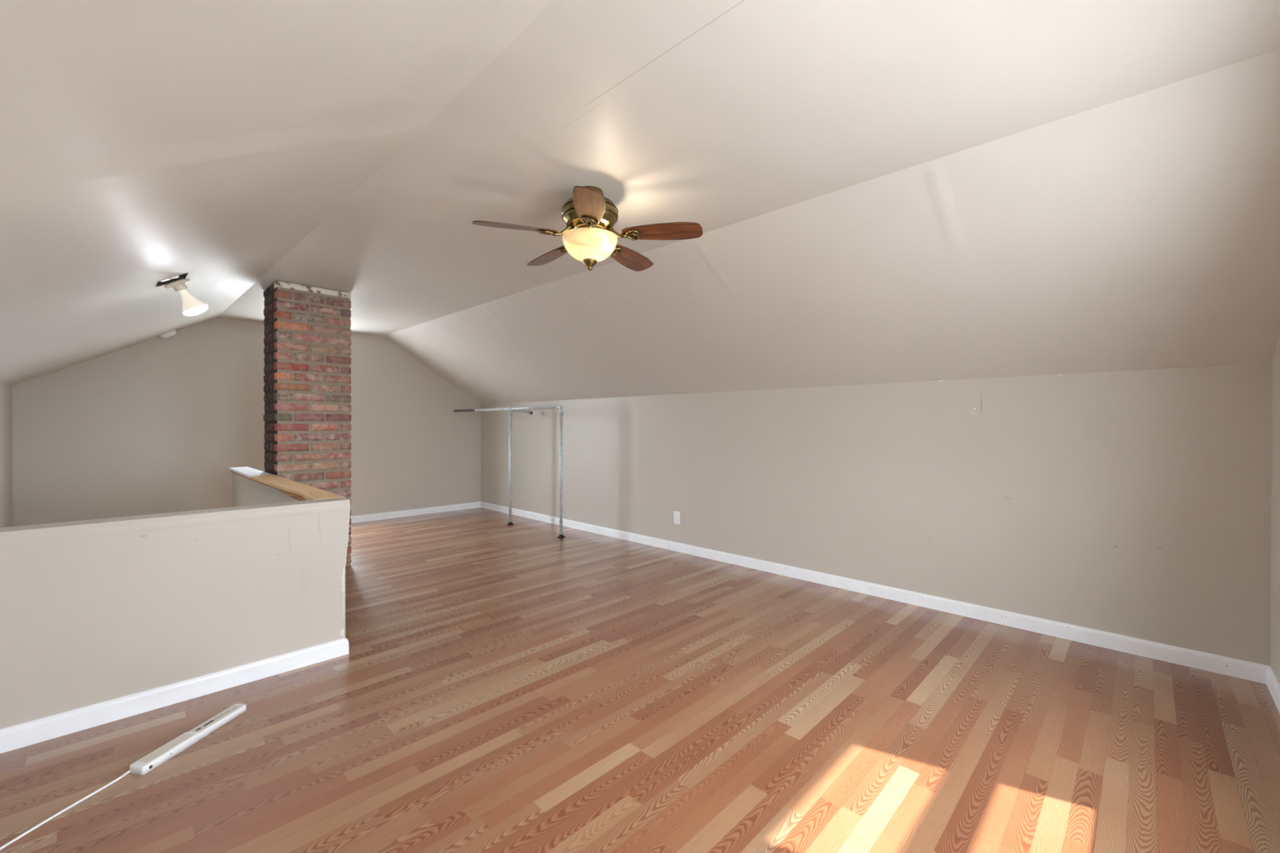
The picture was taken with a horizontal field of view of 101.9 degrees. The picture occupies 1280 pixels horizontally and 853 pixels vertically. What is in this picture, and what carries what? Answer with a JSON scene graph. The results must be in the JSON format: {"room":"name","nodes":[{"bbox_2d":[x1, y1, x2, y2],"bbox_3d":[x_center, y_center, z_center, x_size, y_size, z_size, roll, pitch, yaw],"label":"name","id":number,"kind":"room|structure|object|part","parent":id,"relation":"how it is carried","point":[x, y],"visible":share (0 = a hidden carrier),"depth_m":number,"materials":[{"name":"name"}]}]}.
{"room":"attic room","nodes":[
{"label":"attic room","id":0,"kind":"room"},
{"bbox_2d":[0,381,13,528],"bbox_3d":[-2.749,1.629,1.824,7.499,3.919,0.100,0,0,44],"label":"wall","id":1,"kind":"structure","parent":0,"point":[6,390],"depth_m":4.13,"materials":[{"name":"paint"}]},
{"bbox_2d":[0,466,350,728],"bbox_3d":[-3.093,1.981,3.256,2.979,3.204,1.468,0,0,44],"label":"wall","id":2,"kind":"structure","parent":0,"point":[93,611],"depth_m":2.21,"materials":[{"name":"paint"}]},
{"bbox_2d":[0,638,348,753],"bbox_3d":[-2.030,1.146,2.200,0.013,0.084,1.444,0,0,44],"label":"baseboard","id":3,"kind":"structure","parent":2,"relation":"attached to","point":[34,731],"depth_m":2.19,"materials":[{"name":"white paint"}]},
{"bbox_2d":[12,316,480,526],"bbox_3d":[-3.855,0.025,5.994,0.120,2.332,4.329,0,0,44],"label":"wall","id":4,"kind":"structure","parent":0,"point":[158,424],"depth_m":5.26,"materials":[{"name":"paint"}]},
{"bbox_2d":[350,501,480,523],"bbox_3d":[-3.283,1.127,6.490,0.013,0.084,2.798,0,0,44],"label":"baseboard","id":5,"kind":"structure","parent":4,"relation":"attached to","point":[373,517],"depth_m":6.79,"materials":[{"name":"white paint"}]},
{"bbox_2d":[0,0,1279,404],"bbox_3d":[-1.199,-0.729,3.400,7.339,0.855,4.360,0,0,44],"label":"ceiling","id":6,"kind":"structure","parent":0,"point":[877,191],"depth_m":2.01,"materials":[{"name":"paint"}]},
{"bbox_2d":[159,329,176,338],"bbox_3d":[-4.583,-0.895,5.035,0.125,0.093,0.140,0,0,-42],"label":"smoke detector","id":7,"kind":"object","parent":6,"relation":"attached to","point":[171,333],"visible":1,"depth_m":5.00,"materials":[{"name":"white plastic"}]},
{"bbox_2d":[155,272,208,315],"bbox_3d":[-2.550,-0.755,2.874,0.181,0.269,0.242,0,0,44],"label":"light","id":8,"kind":"object","parent":6,"relation":"hanging from","point":[191,306],"visible":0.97,"depth_m":2.87,"materials":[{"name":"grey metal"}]},
{"bbox_3d":[-2.524,-0.711,2.901,0.120,0.114,0.120,0,30,44],"label":"bulb","id":9,"kind":"part","parent":8,"relation":"part of","materials":[{"name":"white glass"}]},
{"bbox_3d":[-2.499,-0.649,2.927,0.120,0.029,0.120,0,30,44],"label":"bulb","id":10,"kind":"part","parent":8,"relation":"part of","materials":[{"name":"white glass"}]},
{"bbox_2d":[471,186,702,271],"bbox_3d":[-0.254,-0.934,2.510,1.012,0.375,1.032,0,0,44],"label":"ceiling fan","id":11,"kind":"object","parent":6,"relation":"hanging from","point":[589,237],"visible":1,"depth_m":2.40,"materials":[{"name":"brown wood"}]},
{"bbox_3d":[-0.559,-0.901,2.346,0.381,0.006,0.133,-2,14,-23],"label":"blade","id":12,"kind":"part","parent":11,"relation":"part of","materials":[{"name":"brown wood"}]},
{"bbox_3d":[-0.467,-0.902,2.744,0.133,0.006,0.381,-17,9,-40],"label":"blade","id":13,"kind":"part","parent":11,"relation":"part of","materials":[{"name":"brown wood"}]},
{"bbox_3d":[-0.391,-0.919,2.414,0.172,0.066,0.078,-2,14,-23],"label":"blade arm","id":14,"kind":"part","parent":11,"relation":"part of","materials":[{"name":"gold metal"}]},
{"bbox_3d":[-0.350,-0.920,2.604,0.078,0.066,0.172,-17,9,-40],"label":"blade arm","id":15,"kind":"part","parent":11,"relation":"part of","materials":[{"name":"gold metal"}]},
{"bbox_3d":[-0.210,-0.900,2.135,0.133,0.006,0.381,13,1,-5],"label":"blade","id":16,"kind":"part","parent":11,"relation":"part of","materials":[{"name":"brown wood"}]},
{"bbox_3d":[-0.222,-0.919,2.317,0.078,0.066,0.172,13,1,-5],"label":"blade arm","id":17,"kind":"part","parent":11,"relation":"part of","materials":[{"name":"gold metal"}]},
{"bbox_3d":[-0.240,-0.847,2.482,0.262,0.111,0.262,0,0,44],"label":"lamp shade","id":18,"kind":"part","parent":11,"relation":"part of","materials":[{"name":"white glass"}]},
{"bbox_3d":[-0.157,-0.920,2.624,0.078,0.066,0.172,-15,-10,30],"label":"blade arm","id":19,"kind":"part","parent":11,"relation":"part of","materials":[{"name":"gold metal"}]},
{"bbox_3d":[-0.078,-0.919,2.447,0.172,0.066,0.078,2,-12,13],"label":"blade arm","id":20,"kind":"part","parent":11,"relation":"part of","materials":[{"name":"gold metal"}]},
{"bbox_3d":[-0.060,-0.902,2.779,0.133,0.006,0.381,-15,-10,30],"label":"blade","id":21,"kind":"part","parent":11,"relation":"part of","materials":[{"name":"brown wood"}]},
{"bbox_3d":[0.099,-0.900,2.403,0.381,0.006,0.133,2,-12,13],"label":"blade","id":22,"kind":"part","parent":11,"relation":"part of","materials":[{"name":"brown wood"}]},
{"bbox_2d":[0,507,1279,852],"bbox_3d":[-1.202,1.185,3.407,7.299,0.001,4.329,0,0,44],"label":"floor","id":23,"kind":"structure","parent":0,"point":[499,687],"depth_m":2.02,"materials":[{"name":"brown wood"}]},
{"bbox_2d":[0,703,246,850],"bbox_3d":[-1.739,1.176,1.649,0.095,0.029,1.068,0,0,5],"label":"power strip","id":24,"kind":"object","parent":23,"relation":"on","point":[163,753],"visible":1,"depth_m":1.88,"materials":[{"name":"white plastic"}]},
{"bbox_3d":[-1.774,1.185,1.448,0.066,0.013,0.670,0,0,-1],"label":"power cord","id":25,"kind":"part","parent":24,"relation":"part of","materials":[{"name":"white plastic"}]},
{"bbox_3d":[-1.711,1.161,1.877,0.042,0.001,0.163,0,0,7],"label":"panel","id":26,"kind":"part","parent":24,"relation":"part of","materials":[{"name":"beige plastic"}]},
{"bbox_3d":[-1.686,1.163,2.073,0.040,0.001,0.193,0,0,7],"label":"outlet panel","id":27,"kind":"part","parent":24,"relation":"part of","materials":[{"name":"beige plastic"}]},
{"bbox_2d":[263,280,351,567],"bbox_3d":[-2.789,0.029,4.357,0.486,2.320,0.538,0,0,44],"label":"brick chimney","id":28,"kind":"object","parent":23,"relation":"on","point":[307,340],"visible":0.77,"depth_m":4.18,"materials":[{"name":"red brick"}]},
{"bbox_2d":[453,404,565,537],"bbox_3d":[-1.603,0.468,6.444,2.476,1.409,0.344,0,0,44],"label":"rack","id":29,"kind":"object","parent":23,"relation":"on","point":[559,407],"visible":1,"depth_m":6.20,"materials":[{"name":"metal"}]},
{"bbox_3d":[-2.367,-0.215,7.012,0.585,0.033,0.033,0,0,44],"label":"rail","id":30,"kind":"part","parent":29,"relation":"part of","materials":[{"name":"grey metal"}]},
{"bbox_3d":[-1.555,0.492,6.222,0.033,1.337,0.033,0,0,44],"label":"post","id":31,"kind":"part","parent":29,"relation":"part of","materials":[{"name":"metal"}]},
{"bbox_3d":[-1.512,-0.211,6.177,1.805,0.033,0.033,0,0,44],"label":"rail","id":32,"kind":"part","parent":29,"relation":"part of","materials":[{"name":"metal"}]},
{"bbox_3d":[-0.838,0.501,5.522,0.033,1.327,0.033,0,0,44],"label":"post","id":33,"kind":"part","parent":29,"relation":"part of","materials":[{"name":"metal"}]},
{"bbox_2d":[480,363,1271,666],"bbox_3d":[0.346,0.448,4.989,7.499,1.506,0.100,0,0,44],"label":"wall","id":34,"kind":"structure","parent":0,"point":[1134,504],"depth_m":3.24,"materials":[{"name":"paint"}]},
{"bbox_2d":[493,452,508,506],"bbox_3d":[-1.901,0.724,7.108,0.435,0.719,0.006,0,0,44],"label":"door","id":35,"kind":"structure","parent":34,"relation":"in","point":[500,462],"depth_m":7.11,"materials":[{"name":"paint"}]},
{"bbox_2d":[674,511,679,524],"bbox_3d":[0.349,0.863,4.912,0.074,0.120,0.009,0,0,44],"label":"wall outlet","id":36,"kind":"object","parent":34,"relation":"attached to","point":[677,514],"visible":1,"depth_m":4.90,"materials":[{"name":"white plastic"}]},
{"bbox_2d":[675,514,678,521],"bbox_3d":[0.347,0.863,4.910,0.033,0.068,0.004,0,0,44],"label":"receptacle","id":37,"kind":"object","parent":36,"relation":"attached to","point":[676,515],"depth_m":4.91,"materials":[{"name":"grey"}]},
{"bbox_2d":[480,501,1270,684],"bbox_3d":[0.306,1.138,4.951,7.299,0.084,0.013,0,0,44],"label":"baseboard","id":38,"kind":"structure","parent":34,"relation":"attached to","point":[1247,670],"depth_m":3.24,"materials":[{"name":"white paint"}]},
{"bbox_2d":[1270,333,1279,684],"bbox_3d":[1.454,0.053,0.812,0.120,2.332,4.329,0,0,44],"label":"wall","id":39,"kind":"structure","parent":0,"point":[1275,464],"depth_m":2.32,"materials":[{"name":"paint"}]},
{"bbox_2d":[1266,666,1279,713],"bbox_3d":[1.401,1.156,0.858,0.013,0.084,4.316,0,0,44],"label":"baseboard","id":40,"kind":"structure","parent":39,"relation":"attached to","point":[1273,684],"depth_m":2.28,"materials":[{"name":"white paint"}]}
]}

